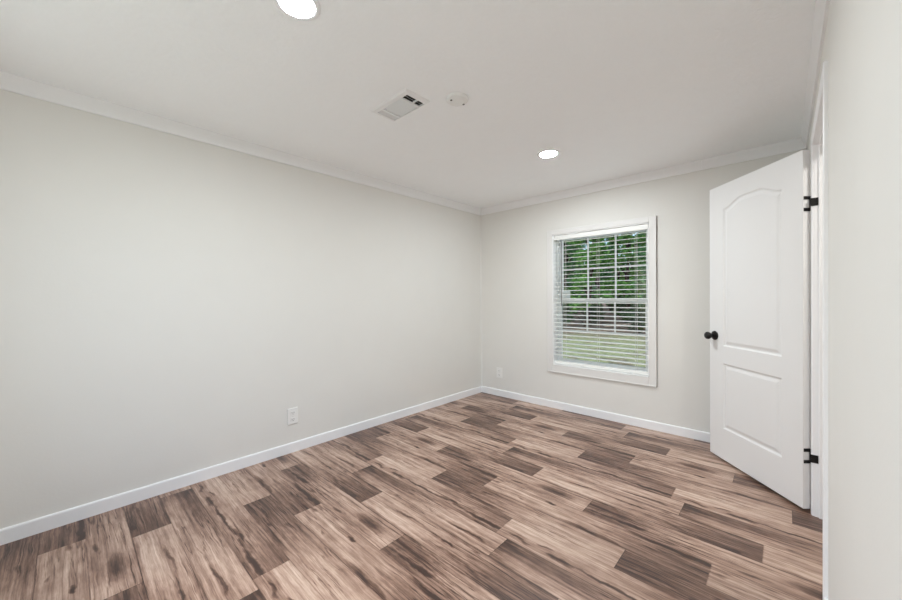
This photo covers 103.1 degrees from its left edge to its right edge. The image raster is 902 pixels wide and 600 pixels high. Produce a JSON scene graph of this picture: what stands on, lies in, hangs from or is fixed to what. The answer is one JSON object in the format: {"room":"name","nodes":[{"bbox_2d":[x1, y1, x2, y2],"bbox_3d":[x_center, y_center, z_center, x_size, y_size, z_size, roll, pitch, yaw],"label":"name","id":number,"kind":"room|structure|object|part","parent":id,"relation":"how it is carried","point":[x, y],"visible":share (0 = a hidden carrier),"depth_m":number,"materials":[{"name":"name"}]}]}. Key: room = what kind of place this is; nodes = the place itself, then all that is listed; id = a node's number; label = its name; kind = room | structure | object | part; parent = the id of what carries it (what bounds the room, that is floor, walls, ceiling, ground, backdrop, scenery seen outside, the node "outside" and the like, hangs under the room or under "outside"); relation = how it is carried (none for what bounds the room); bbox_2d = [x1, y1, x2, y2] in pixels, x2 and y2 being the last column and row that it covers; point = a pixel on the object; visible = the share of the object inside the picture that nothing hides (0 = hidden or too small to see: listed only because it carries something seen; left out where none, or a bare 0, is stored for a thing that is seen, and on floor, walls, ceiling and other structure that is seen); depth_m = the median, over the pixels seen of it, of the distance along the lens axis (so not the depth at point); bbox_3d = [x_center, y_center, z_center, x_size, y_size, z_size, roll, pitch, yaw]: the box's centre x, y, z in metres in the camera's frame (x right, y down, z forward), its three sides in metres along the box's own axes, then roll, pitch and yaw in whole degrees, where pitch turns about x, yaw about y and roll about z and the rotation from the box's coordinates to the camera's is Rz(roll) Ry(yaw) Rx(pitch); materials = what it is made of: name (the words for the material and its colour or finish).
{"room":"empty bedroom","nodes":[
{"label":"empty bedroom","id":0,"kind":"room"},
{"bbox_2d":[0,89,480,528],"bbox_3d":[-1.038,0.026,2.966,0.100,2.243,4.024,0,0,43],"label":"wall","id":1,"kind":"structure","parent":0,"point":[167,300],"depth_m":2.25,"materials":[{"name":"paint"}]},
{"bbox_2d":[0,71,480,214],"bbox_3d":[-0.963,-1.057,2.951,0.030,0.076,3.924,0,0,43],"label":"crown molding","id":2,"kind":"structure","parent":1,"relation":"attached to","point":[9,82],"depth_m":2.23,"materials":[{"name":"paint"}]},
{"bbox_2d":[0,386,481,545],"bbox_3d":[-0.956,1.111,2.971,0.012,0.074,3.924,0,0,43],"label":"baseboard","id":3,"kind":"structure","parent":1,"relation":"attached to","point":[22,530],"depth_m":2.24,"materials":[{"name":"white wood"}]},
{"bbox_2d":[287,407,297,424],"bbox_3d":[-1.198,0.879,2.713,0.009,0.120,0.078,0,0,43],"label":"wall outlet","id":4,"kind":"object","parent":1,"relation":"attached to","point":[292,414],"visible":1,"depth_m":2.71,"materials":[{"name":"white plastic"}]},
{"bbox_2d":[480,215,481,385],"bbox_3d":[0.371,0.010,4.394,0.013,2.093,0.013,0,0,43],"label":"trim","id":5,"kind":"structure","parent":1,"relation":"attached to","point":[480,215],"depth_m":4.39,"materials":[{"name":"paint"}]},
{"bbox_2d":[0,0,815,207],"bbox_3d":[0.499,-1.157,1.622,4.181,0.120,4.174,0,0,43],"label":"ceiling","id":6,"kind":"structure","parent":0,"point":[619,88],"depth_m":1.74,"materials":[{"name":"paint"}]},
{"bbox_2d":[273,0,320,20],"bbox_3d":[-0.565,-1.084,1.314,0.164,0.006,0.164,0,0,43],"label":"recessed light","id":7,"kind":"object","parent":6,"relation":"in","point":[302,10],"visible":1,"depth_m":1.33,"materials":[{"name":"white plastic"}]},
{"bbox_2d":[370,88,429,121],"bbox_3d":[-0.292,-1.150,2.021,0.322,0.128,0.172,0,0,43],"label":"ceiling vent","id":8,"kind":"object","parent":6,"relation":"in","point":[406,101],"visible":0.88,"depth_m":2.02,"materials":[{"name":"white metal"}]},
{"bbox_2d":[446,92,468,106],"bbox_3d":[0.034,-1.086,1.949,0.124,0.019,0.124,0,0,43],"label":"cover plate","id":9,"kind":"object","parent":6,"relation":"attached to","point":[456,99],"visible":1,"depth_m":1.93,"materials":[{"name":"plastic"}]},
{"bbox_2d":[537,149,559,157],"bbox_3d":[0.736,-1.102,2.708,0.164,0.006,0.164,0,0,43],"label":"recessed light","id":10,"kind":"object","parent":6,"relation":"in","point":[550,153],"visible":1,"depth_m":2.69,"materials":[{"name":"white plastic"}]},
{"bbox_2d":[0,392,822,599],"bbox_3d":[0.514,1.176,1.637,4.181,0.060,4.174,0,0,43],"label":"floor","id":11,"kind":"structure","parent":0,"point":[480,496],"depth_m":1.80,"materials":[{"name":"brown laminate"}]},
{"bbox_2d":[481,149,806,432],"bbox_3d":[1.878,0.007,3.101,4.181,2.243,0.150,0,0,43],"label":"wall","id":12,"kind":"structure","parent":0,"point":[514,241],"depth_m":3.26,"materials":[{"name":"paint"}]},
{"bbox_2d":[497,367,501,377],"bbox_3d":[0.570,0.858,4.222,0.078,0.120,0.009,0,0,43],"label":"wall outlet","id":13,"kind":"object","parent":12,"relation":"attached to","point":[499,370],"visible":1,"depth_m":4.22,"materials":[{"name":"white plastic"}]},
{"bbox_2d":[482,386,709,441],"bbox_3d":[1.418,1.092,3.433,2.832,0.074,0.012,0,0,43],"label":"baseboard","id":14,"kind":"structure","parent":12,"relation":"attached to","point":[657,426],"depth_m":3.37,"materials":[{"name":"white wood"}]},
{"bbox_2d":[547,216,656,386],"bbox_3d":[1.445,0.013,3.490,1.028,1.478,0.164,0,0,43],"label":"window","id":15,"kind":"structure","parent":12,"relation":"in","point":[553,260],"depth_m":3.44,"materials":[{"name":"paint"}]},
{"bbox_3d":[1.478,-0.002,3.527,0.906,1.350,0.064,0,0,43],"label":"frame","id":16,"kind":"part","parent":15,"relation":"part of","materials":[{"name":"white plastic"}]},
{"bbox_2d":[554,224,647,374],"bbox_3d":[1.418,-0.002,3.463,0.888,1.332,0.073,0,0,43],"label":"window blind","id":17,"kind":"object","parent":15,"relation":"attached to","point":[643,226],"visible":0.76,"depth_m":3.42,"materials":[{"name":"white plastic"}]},
{"bbox_3d":[1.429,0.650,3.474,0.888,0.028,0.052,0,0,43],"label":"rail","id":18,"kind":"part","parent":17,"relation":"part of","materials":[{"name":"white plastic"}]},
{"bbox_3d":[1.677,0.009,3.236,0.012,1.270,0.053,0,0,43],"label":"ladder cord","id":19,"kind":"part","parent":17,"relation":"part of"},
{"bbox_3d":[1.472,0.320,3.520,0.858,0.659,0.024,0,0,43],"label":"sash","id":20,"kind":"part","parent":15,"relation":"part of","materials":[{"name":"white plastic"}]},
{"bbox_3d":[1.486,-0.315,3.535,0.858,0.677,0.024,0,0,43],"label":"sash","id":21,"kind":"part","parent":15,"relation":"part of","materials":[{"name":"white plastic"}]},
{"bbox_2d":[481,138,806,214],"bbox_3d":[1.394,-1.075,3.416,2.844,0.077,0.030,0,0,43],"label":"crown molding","id":22,"kind":"structure","parent":12,"relation":"attached to","point":[694,166],"depth_m":3.03,"materials":[{"name":"paint"}]},
{"bbox_2d":[807,0,901,599],"bbox_3d":[1.150,0.025,0.995,0.100,2.243,3.924,0,0,43],"label":"wall","id":23,"kind":"structure","parent":0,"point":[862,49],"depth_m":0.70,"materials":[{"name":"paint"}]},
{"bbox_2d":[704,150,817,508],"bbox_3d":[1.906,0.157,2.247,0.173,1.915,0.768,0,0,2],"label":"door","id":24,"kind":"structure","parent":23,"relation":"in","point":[759,334],"depth_m":2.16,"materials":[{"name":"white wood"}]},
{"bbox_3d":[1.855,0.255,2.578,0.049,0.053,0.053,0,0,2],"label":"knob","id":25,"kind":"part","parent":24,"relation":"part of","materials":[{"name":"black metal"}]},
{"bbox_2d":[810,475,810,508],"bbox_3d":[2.191,1.095,2.194,0.012,0.074,0.747,0,0,43],"label":"baseboard","id":26,"kind":"structure","parent":23,"relation":"attached to","point":[810,475],"depth_m":1.98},
{"bbox_2d":[801,0,829,148],"bbox_3d":[1.096,-1.058,1.033,0.030,0.076,3.924,0,0,43],"label":"crown molding","id":27,"kind":"structure","parent":23,"relation":"attached to","point":[821,6],"depth_m":1.58,"materials":[{"name":"paint"}]},
{"bbox_2d":[811,61,827,598],"bbox_3d":[1.672,0.142,1.564,0.112,1.994,0.863,0,0,43],"label":"door frame","id":28,"kind":"structure","parent":23,"relation":"attached to","point":[823,87],"depth_m":1.85,"materials":[{"name":"white wood"}]},
{"label":"outside","id":29,"kind":"structure","parent":0,"visible":0},
{"bbox_2d":[563,303,645,367],"bbox_3d":[14.238,1.102,32.880,90.000,0.814,82.500,0,0,43],"label":"ground","id":30,"kind":"structure","parent":29,"point":[604,304],"depth_m":13.80,"materials":[{"name":"green plant"}]},
{"bbox_2d":[563,303,575,325],"bbox_3d":[5.789,0.910,19.343,1.753,1.666,1.620,0,0,34],"label":"shrub","id":31,"kind":"object","parent":30,"relation":"on","point":[568,311],"visible":0.19,"depth_m":18.90,"materials":[{"name":"green plant"}]},
{"bbox_2d":[564,240,585,317],"bbox_3d":[8.288,-4.162,25.395,3.127,11.870,2.999,0,0,-11],"label":"tree","id":32,"kind":"object","parent":30,"relation":"on","point":[570,264],"visible":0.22,"depth_m":24.67,"materials":[{"name":"green plant"}]},
{"bbox_2d":[564,236,614,326],"bbox_3d":[7.722,-3.192,20.305,2.884,10.081,2.910,0,0,5],"label":"tree","id":33,"kind":"object","parent":30,"relation":"on","point":[581,282],"visible":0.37,"depth_m":19.78,"materials":[{"name":"green plant"}]},
{"bbox_2d":[579,302,605,323],"bbox_3d":[8.743,0.894,22.202,1.552,1.476,1.435,-1,0,-27],"label":"shrub","id":34,"kind":"object","parent":30,"relation":"on","point":[594,304],"visible":0.62,"depth_m":21.97,"materials":[{"name":"green plant"}]},
{"bbox_2d":[578,238,614,317],"bbox_3d":[10.832,-3.618,27.142,2.670,10.569,2.784,0,0,-17],"label":"tree","id":35,"kind":"object","parent":30,"relation":"on","point":[608,273],"visible":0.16,"depth_m":26.82,"materials":[{"name":"green plant"}]},
{"bbox_2d":[586,236,610,297],"bbox_3d":[13.836,-3.367,34.402,2.657,9.724,2.766,0,0,15],"label":"tree","id":36,"kind":"object","parent":30,"relation":"on","point":[603,239],"visible":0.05,"depth_m":33.76,"materials":[{"name":"green plant"}]},
{"bbox_2d":[601,237,620,310],"bbox_3d":[16.307,-3.583,36.583,2.642,10.028,2.533,-1,0,-21],"label":"tree","id":37,"kind":"object","parent":30,"relation":"on","point":[609,269],"visible":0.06,"depth_m":36.28,"materials":[{"name":"green plant"}]},
{"bbox_2d":[606,302,617,313],"bbox_3d":[14.532,0.587,31.502,1.781,1.693,1.647,0,0,16],"label":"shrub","id":38,"kind":"object","parent":30,"relation":"on","point":[612,305],"visible":0.14,"depth_m":31.36,"materials":[{"name":"green plant"}]},
{"bbox_2d":[604,323,632,327],"bbox_3d":[9.572,1.178,18.761,2.882,0.646,0.253,0,0,32],"label":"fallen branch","id":39,"kind":"object","parent":30,"relation":"on","point":[605,326],"visible":0.33,"depth_m":19.05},
{"bbox_2d":[606,235,635,311],"bbox_3d":[13.892,-2.960,29.776,2.953,9.081,2.528,-1,0,-35],"label":"tree","id":40,"kind":"object","parent":30,"relation":"on","point":[620,275],"visible":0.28,"depth_m":29.73,"materials":[{"name":"green plant"}]},
{"bbox_2d":[599,233,645,322],"bbox_3d":[10.880,-3.748,22.692,3.128,10.997,3.005,0,0,42],"label":"tree","id":41,"kind":"object","parent":30,"relation":"on","point":[620,284],"visible":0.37,"depth_m":22.21,"materials":[{"name":"green plant"}]},
{"bbox_2d":[611,302,638,319],"bbox_3d":[11.757,0.743,24.103,1.761,1.674,1.628,0,0,21],"label":"shrub","id":42,"kind":"object","parent":30,"relation":"on","point":[617,304],"visible":0.41,"depth_m":24.02,"materials":[{"name":"green plant"}]},
{"bbox_2d":[620,233,638,308],"bbox_3d":[19.493,-4.357,38.943,2.935,11.491,2.811,0,0,28],"label":"tree","id":43,"kind":"object","parent":30,"relation":"on","point":[636,277],"visible":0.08,"depth_m":38.60,"materials":[{"name":"green plant"}]},
{"bbox_2d":[619,305,645,333],"bbox_3d":[8.670,0.971,16.653,1.582,1.504,1.462,0,1,44],"label":"shrub","id":44,"kind":"object","parent":30,"relation":"on","point":[636,309],"visible":0.65,"depth_m":16.41,"materials":[{"name":"green plant"}]},
{"bbox_2d":[630,234,645,292],"bbox_3d":[16.747,-3.413,31.628,2.836,9.902,2.861,0,0,-2],"label":"tree","id":45,"kind":"object","parent":30,"relation":"on","point":[637,237],"visible":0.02,"depth_m":31.45,"materials":[{"name":"green plant"}]},
{"bbox_2d":[631,232,645,306],"bbox_3d":[10.476,-3.897,17.809,3.160,11.472,2.544,0,0,21],"label":"tree","id":46,"kind":"object","parent":30,"relation":"on","point":[638,251],"visible":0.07,"depth_m":18.24,"materials":[{"name":"green plant"}]}
]}

